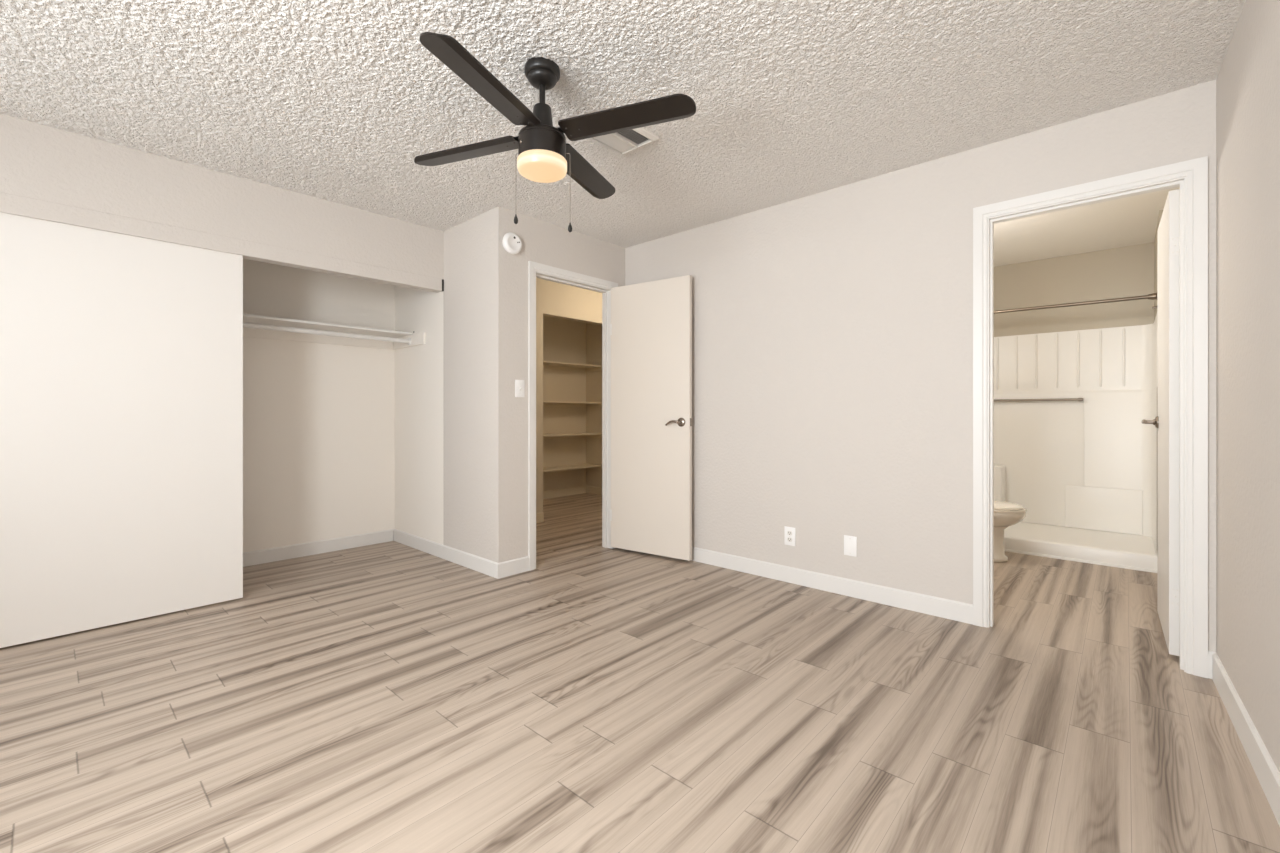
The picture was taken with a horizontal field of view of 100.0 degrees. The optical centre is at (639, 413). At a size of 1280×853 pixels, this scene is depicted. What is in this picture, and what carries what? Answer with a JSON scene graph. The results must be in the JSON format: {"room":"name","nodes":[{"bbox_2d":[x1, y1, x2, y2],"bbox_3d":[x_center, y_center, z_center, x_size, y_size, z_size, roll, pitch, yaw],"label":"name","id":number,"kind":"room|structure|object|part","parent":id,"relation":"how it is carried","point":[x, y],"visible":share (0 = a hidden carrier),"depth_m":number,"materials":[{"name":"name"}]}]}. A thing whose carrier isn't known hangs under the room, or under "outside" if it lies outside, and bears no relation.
{"room":"empty bedroom","nodes":[
{"label":"empty bedroom","id":0,"kind":"room"},
{"bbox_2d":[0,114,443,292],"bbox_3d":[-2.573,-1.124,2.775,0.090,0.442,3.260,0,0,42],"label":"wall","id":1,"kind":"structure","parent":0,"point":[38,161],"depth_m":2.91,"materials":[{"name":"grey paint"}]},
{"bbox_2d":[0,212,242,647],"bbox_3d":[-2.968,0.049,2.324,0.034,2.008,2.042,0,0,42],"label":"door","id":2,"kind":"structure","parent":1,"relation":"in","point":[121,355],"depth_m":2.68,"materials":[{"name":"white paint"}]},
{"bbox_2d":[0,192,441,290],"bbox_3d":[-2.543,-0.944,2.737,0.006,0.087,3.244,0,0,42],"label":"trim","id":3,"kind":"structure","parent":1,"relation":"attached to","point":[9,203],"depth_m":2.89,"materials":[{"name":"grey paint"}]},
{"bbox_2d":[243,259,394,551],"bbox_3d":[-3.190,-0.146,3.333,0.100,2.422,3.260,0,0,42],"label":"wall","id":4,"kind":"structure","parent":0,"point":[319,418],"depth_m":4.07,"materials":[{"name":"white paint"}]},
{"bbox_2d":[243,529,392,566],"bbox_3d":[-3.154,1.016,3.289,0.012,0.098,3.243,0,0,42],"label":"baseboard","id":5,"kind":"structure","parent":4,"relation":"attached to","point":[262,556],"depth_m":4.05,"materials":[{"name":"white wood"}]},
{"bbox_2d":[243,314,425,349],"bbox_3d":[-2.940,-0.589,3.118,0.560,0.108,3.236,0,0,42],"label":"closet shelf","id":6,"kind":"object","parent":4,"relation":"attached to","point":[419,338],"visible":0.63,"depth_m":4.00,"materials":[{"name":"white wood"}]},
{"bbox_2d":[243,322,410,344],"bbox_3d":[-2.913,-0.573,3.081,0.060,0.060,3.218,0,0,42],"label":"closet rod","id":7,"kind":"object","parent":6,"relation":"hanging from","point":[245,324],"visible":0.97,"depth_m":3.80,"materials":[{"name":"white metal"}]},
{"bbox_2d":[395,206,511,562],"bbox_3d":[-1.491,-0.140,4.061,1.642,2.410,0.102,0,0,42],"label":"wall","id":8,"kind":"structure","parent":0,"point":[477,293],"depth_m":3.78,"materials":[{"name":"grey paint"}]},
{"bbox_2d":[393,529,528,578],"bbox_3d":[-1.405,1.016,4.072,1.554,0.098,0.255,0,0,42],"label":"baseboard","id":9,"kind":"structure","parent":8,"relation":"attached to","point":[482,565],"depth_m":3.72,"materials":[{"name":"white wood"}]},
{"bbox_2d":[414,32,695,231],"bbox_3d":[-0.380,-1.025,2.087,0.904,0.640,0.904,0,0,-24],"label":"ceiling fan","id":10,"kind":"object","parent":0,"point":[544,154],"visible":1,"depth_m":2.00,"materials":[{"name":"black metal"}]},
{"bbox_3d":[-0.712,-1.076,2.215,0.516,0.026,0.118,0,0,21],"label":"blade","id":11,"kind":"part","parent":10,"relation":"part of","materials":[{"name":"black wood"}]},
{"bbox_3d":[-0.508,-1.076,1.755,0.118,0.026,0.516,0,0,21],"label":"blade","id":12,"kind":"part","parent":10,"relation":"part of","materials":[{"name":"black wood"}]},
{"bbox_3d":[-0.482,-0.755,2.087,0.017,0.037,0.017,0,0,42],"label":"pull knob","id":13,"kind":"part","parent":10,"relation":"part of","materials":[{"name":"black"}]},
{"bbox_3d":[-0.380,-0.954,2.087,0.191,0.054,0.191,0,0,42],"label":"lamp shade","id":14,"kind":"part","parent":10,"relation":"part of","materials":[{"name":"white glass"}]},
{"bbox_3d":[-0.251,-1.076,2.419,0.118,0.026,0.516,0,0,21],"label":"blade","id":15,"kind":"part","parent":10,"relation":"part of","materials":[{"name":"black wood"}]},
{"bbox_3d":[-0.048,-1.076,1.958,0.516,0.026,0.118,0,0,21],"label":"blade","id":16,"kind":"part","parent":10,"relation":"part of","materials":[{"name":"black wood"}]},
{"bbox_2d":[512,211,624,559],"bbox_3d":[-0.487,-0.140,4.021,0.100,2.410,1.187,0,0,42],"label":"wall","id":17,"kind":"structure","parent":0,"point":[549,244],"depth_m":3.63,"materials":[{"name":"grey paint"}]},
{"bbox_2d":[502,232,521,253],"bbox_3d":[-0.838,-1.118,3.526,0.044,0.140,0.140,0,0,42],"label":"smoke detector","id":18,"kind":"object","parent":17,"relation":"attached to","point":[512,243],"visible":1,"depth_m":3.50,"materials":[{"name":"white plastic"}]},
{"bbox_2d":[515,380,524,396],"bbox_3d":[-0.798,-0.167,3.588,0.020,0.116,0.074,0,0,42],"label":"light switch","id":19,"kind":"object","parent":17,"relation":"attached to","point":[519,384],"visible":1,"depth_m":3.59,"materials":[{"name":"white plastic"}]},
{"bbox_2d":[528,261,617,570],"bbox_3d":[-0.503,0.015,3.992,0.116,2.100,0.855,0,0,42],"label":"door frame","id":20,"kind":"structure","parent":17,"relation":"attached to","point":[535,270],"depth_m":3.96,"materials":[{"name":"white wood"}]},
{"bbox_2d":[536,278,601,512],"bbox_3d":[-0.718,-0.146,5.614,0.100,2.422,3.240,0,0,42],"label":"wall","id":21,"kind":"structure","parent":0,"point":[553,299],"depth_m":5.33,"materials":[{"name":"beige paint"}]},
{"bbox_2d":[536,512,543,522],"bbox_3d":[-1.346,1.016,4.837,0.012,0.098,1.184,0,0,42],"label":"baseboard","id":22,"kind":"structure","parent":21,"relation":"attached to","point":[539,516],"depth_m":5.24,"materials":[{"name":"beige paint"}]},
{"bbox_2d":[543,316,601,490],"bbox_3d":[-0.913,-0.146,6.315,1.130,2.422,1.787,0,0,42],"label":"wall","id":23,"kind":"structure","parent":0,"point":[564,340],"depth_m":7.01,"materials":[{"name":"beige paint"}]},
{"bbox_2d":[543,486,585,498],"bbox_3d":[-1.253,1.016,6.623,0.012,0.098,1.587,0,0,42],"label":"baseboard","id":24,"kind":"structure","parent":23,"relation":"attached to","point":[580,489],"depth_m":6.92,"materials":[{"name":"beige paint"}]},
{"bbox_2d":[543,360,601,371],"bbox_3d":[-0.961,-0.594,6.359,0.800,0.064,1.584,0,0,42],"label":"shelf","id":25,"kind":"object","parent":23,"relation":"attached to","point":[546,364],"visible":0.46,"depth_m":6.85,"materials":[{"name":"beige paint"}]},
{"bbox_2d":[543,401,601,406],"bbox_3d":[-0.961,-0.116,6.359,0.800,0.064,1.584,0,0,42],"label":"shelf","id":26,"kind":"object","parent":23,"relation":"attached to","point":[545,403],"visible":0.46,"depth_m":6.90,"materials":[{"name":"beige paint"}]},
{"bbox_2d":[543,463,601,472],"bbox_3d":[-0.961,0.703,6.359,0.800,0.064,1.584,0,0,42],"label":"shelf","id":27,"kind":"object","parent":23,"relation":"attached to","point":[576,466],"visible":0.46,"depth_m":6.80,"materials":[{"name":"beige paint"}]},
{"bbox_2d":[543,433,601,438],"bbox_3d":[-0.961,0.288,6.359,0.800,0.064,1.584,0,0,42],"label":"shelf","id":28,"kind":"object","parent":23,"relation":"attached to","point":[560,435],"visible":0.46,"depth_m":6.87,"materials":[{"name":"beige paint"}]},
{"bbox_2d":[586,486,601,494],"bbox_3d":[-0.343,1.016,6.861,1.017,0.098,0.012,0,0,42],"label":"baseboard","id":29,"kind":"structure","parent":23,"relation":"attached to","point":[589,489],"depth_m":7.09,"materials":[{"name":"beige paint"}]},
{"bbox_2d":[0,0,1245,247],"bbox_3d":[-0.608,-1.341,1.783,4.215,0.007,4.487,0,0,42],"label":"ceiling","id":30,"kind":"structure","parent":0,"point":[336,101],"depth_m":2.16,"materials":[{"name":"white paint"}]},
{"bbox_2d":[590,127,658,154],"bbox_3d":[-0.091,-1.332,2.581,0.247,0.026,0.272,0,0,42],"label":"air vent","id":31,"kind":"object","parent":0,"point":[623,142],"visible":0.63,"depth_m":2.60,"materials":[{"name":"white metal"}]},
{"bbox_2d":[0,493,1279,852],"bbox_3d":[-0.240,1.065,3.270,6.302,0.001,9.194,0,0,42],"label":"floor","id":32,"kind":"structure","parent":0,"point":[392,696],"depth_m":1.91,"materials":[{"name":"laminate"}]},
{"bbox_2d":[994,500,1026,561],"bbox_3d":[2.458,0.697,4.020,0.717,0.733,0.450,0,0,42],"label":"toilet","id":33,"kind":"object","parent":32,"relation":"on","point":[1006,514],"visible":0.25,"depth_m":3.79,"materials":[{"name":"white ceramic"}]},
{"bbox_3d":[2.549,0.661,3.938,0.442,0.030,0.354,0,0,42],"label":"lid","id":34,"kind":"part","parent":33,"relation":"part of","materials":[{"name":"white ceramic"}]},
{"bbox_3d":[2.529,0.754,3.956,0.520,0.118,0.360,0,0,42],"label":"bowl","id":35,"kind":"part","parent":33,"relation":"part of","materials":[{"name":"white ceramic"}]},
{"bbox_3d":[2.556,0.686,3.931,0.453,0.018,0.368,0,0,42],"label":"seat","id":36,"kind":"part","parent":33,"relation":"part of","materials":[{"name":"white ceramic"}]},
{"bbox_2d":[994,314,1156,572],"bbox_3d":[3.246,0.179,4.383,1.399,1.772,0.913,0,0,42],"label":"shower stall","id":37,"kind":"object","parent":32,"relation":"on","point":[1084,473],"visible":0.64,"depth_m":4.50,"materials":[{"name":"white plastic"}]},
{"bbox_3d":[3.111,0.719,4.934,0.390,0.508,0.227,0,0,42],"label":"corner seat","id":38,"kind":"part","parent":37,"relation":"part of","materials":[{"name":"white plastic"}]},
{"bbox_2d":[994,398,1082,401],"bbox_3d":[3.403,-0.118,4.790,0.855,0.028,0.048,0,0,42],"label":"towel bar","id":39,"kind":"object","parent":37,"relation":"attached to","point":[1060,399],"visible":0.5,"depth_m":4.69,"materials":[{"name":"grey metal"}]},
{"bbox_3d":[3.416,0.419,4.824,0.888,1.108,0.005,0,0,42],"label":"raised panel","id":40,"kind":"part","parent":37,"relation":"part of","materials":[{"name":"white plastic"}]},
{"bbox_2d":[1004,522,1156,569],"bbox_3d":[3.251,1.008,4.388,1.398,0.110,0.899,0,0,42],"label":"basin","id":41,"kind":"object","parent":37,"relation":"in","point":[1127,548],"depth_m":4.07,"materials":[{"name":"white ceramic"}]},
{"bbox_2d":[609,275,691,560],"bbox_3d":[0.063,0.031,4.012,0.718,2.024,0.145,0,0,34],"label":"door","id":42,"kind":"structure","parent":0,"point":[650,328],"depth_m":3.98,"materials":[{"name":"beige paint"}]},
{"bbox_3d":[0.235,0.068,3.835,0.119,0.042,0.048,0,0,34],"label":"lever","id":43,"kind":"part","parent":42,"relation":"part of","materials":[{"name":"silver metal"}]},
{"bbox_2d":[625,80,1215,651],"bbox_3d":[1.178,-0.140,3.246,3.410,2.410,0.100,0,0,42],"label":"wall","id":44,"kind":"structure","parent":0,"point":[832,329],"depth_m":3.08,"materials":[{"name":"grey paint"}]},
{"bbox_2d":[784,526,794,545],"bbox_3d":[0.945,0.774,3.384,0.074,0.116,0.009,0,0,42],"label":"wall outlet","id":45,"kind":"object","parent":44,"relation":"attached to","point":[789,532],"visible":1,"depth_m":3.38,"materials":[{"name":"white plastic"}]},
{"bbox_2d":[692,547,972,623],"bbox_3d":[0.781,1.016,3.530,2.439,0.098,0.012,0,0,42],"label":"baseboard","id":46,"kind":"structure","parent":44,"relation":"attached to","point":[922,603],"depth_m":3.15,"materials":[{"name":"white wood"}]},
{"bbox_2d":[844,535,856,556],"bbox_3d":[1.226,0.772,3.130,0.074,0.116,0.008,0,0,42],"label":"blank wall plate","id":47,"kind":"object","parent":44,"relation":"attached to","point":[850,542],"visible":1,"depth_m":3.13,"materials":[{"name":"white plastic"}]},
{"bbox_2d":[973,156,1207,677],"bbox_3d":[2.019,0.015,2.474,0.815,2.100,0.116,0,0,42],"label":"door frame","id":48,"kind":"structure","parent":44,"relation":"attached to","point":[1191,176],"depth_m":2.23,"materials":[{"name":"white wood"}]},
{"bbox_2d":[1208,651,1215,678],"bbox_3d":[2.298,1.011,2.157,0.024,0.108,0.012,0,0,42],"label":"baseboard","id":49,"kind":"structure","parent":44,"relation":"attached to","point":[1210,653],"depth_m":2.16,"materials":[{"name":"white wood"}]},
{"bbox_2d":[994,242,1153,336],"bbox_3d":[3.587,-0.146,4.759,1.400,2.422,0.100,0,0,42],"label":"wall","id":50,"kind":"structure","parent":0,"point":[1128,271],"depth_m":4.57,"materials":[{"name":"beige paint"}]},
{"bbox_2d":[994,187,1178,266],"bbox_3d":[-0.273,-1.401,3.349,6.300,0.088,7.600,0,0,42],"label":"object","id":51,"kind":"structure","parent":0,"point":[1128,221],"depth_m":3.96,"materials":[{"name":"white paint"}]},
{"bbox_2d":[1154,210,1162,319],"bbox_3d":[3.298,-0.146,3.241,0.210,2.422,2.738,0,0,42],"label":"wall","id":52,"kind":"structure","parent":0,"point":[1160,211],"depth_m":4.05,"materials":[{"name":"beige paint"}]},
{"bbox_2d":[1141,189,1178,655],"bbox_3d":[2.522,0.039,2.565,0.164,2.008,0.680,0,0,41],"label":"door","id":53,"kind":"structure","parent":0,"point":[1166,421],"depth_m":2.38,"materials":[{"name":"white wood"}]},
{"bbox_3d":[2.631,0.043,2.776,0.053,0.024,0.114,0,0,41],"label":"lever","id":54,"kind":"part","parent":53,"relation":"part of","materials":[{"name":"silver metal"}]},
{"bbox_2d":[1216,0,1279,772],"bbox_3d":[0.916,-0.140,0.416,0.100,2.410,4.454,0,0,40],"label":"wall","id":55,"kind":"structure","parent":0,"point":[1248,78],"depth_m":1.71,"materials":[{"name":"grey paint"}]},
{"bbox_2d":[1212,653,1279,825],"bbox_3d":[0.870,1.011,0.448,0.012,0.108,4.436,0,0,40],"label":"baseboard","id":56,"kind":"structure","parent":55,"relation":"attached to","point":[1266,771],"depth_m":1.65,"materials":[{"name":"white wood"}]},
{"bbox_3d":[2.146,-0.146,4.284,0.100,2.422,2.738,0,0,42],"label":"wall","id":57,"kind":"structure","parent":0,"visible":0},
{"bbox_2d":[994,292,1156,313],"bbox_3d":[2.979,-0.793,4.088,1.399,0.072,0.072,0,0,42],"label":"shower rod","id":58,"kind":"object","parent":57,"relation":"attached to","point":[1153,296],"visible":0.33,"depth_m":3.88,"materials":[{"name":"silver metal"}]}
]}

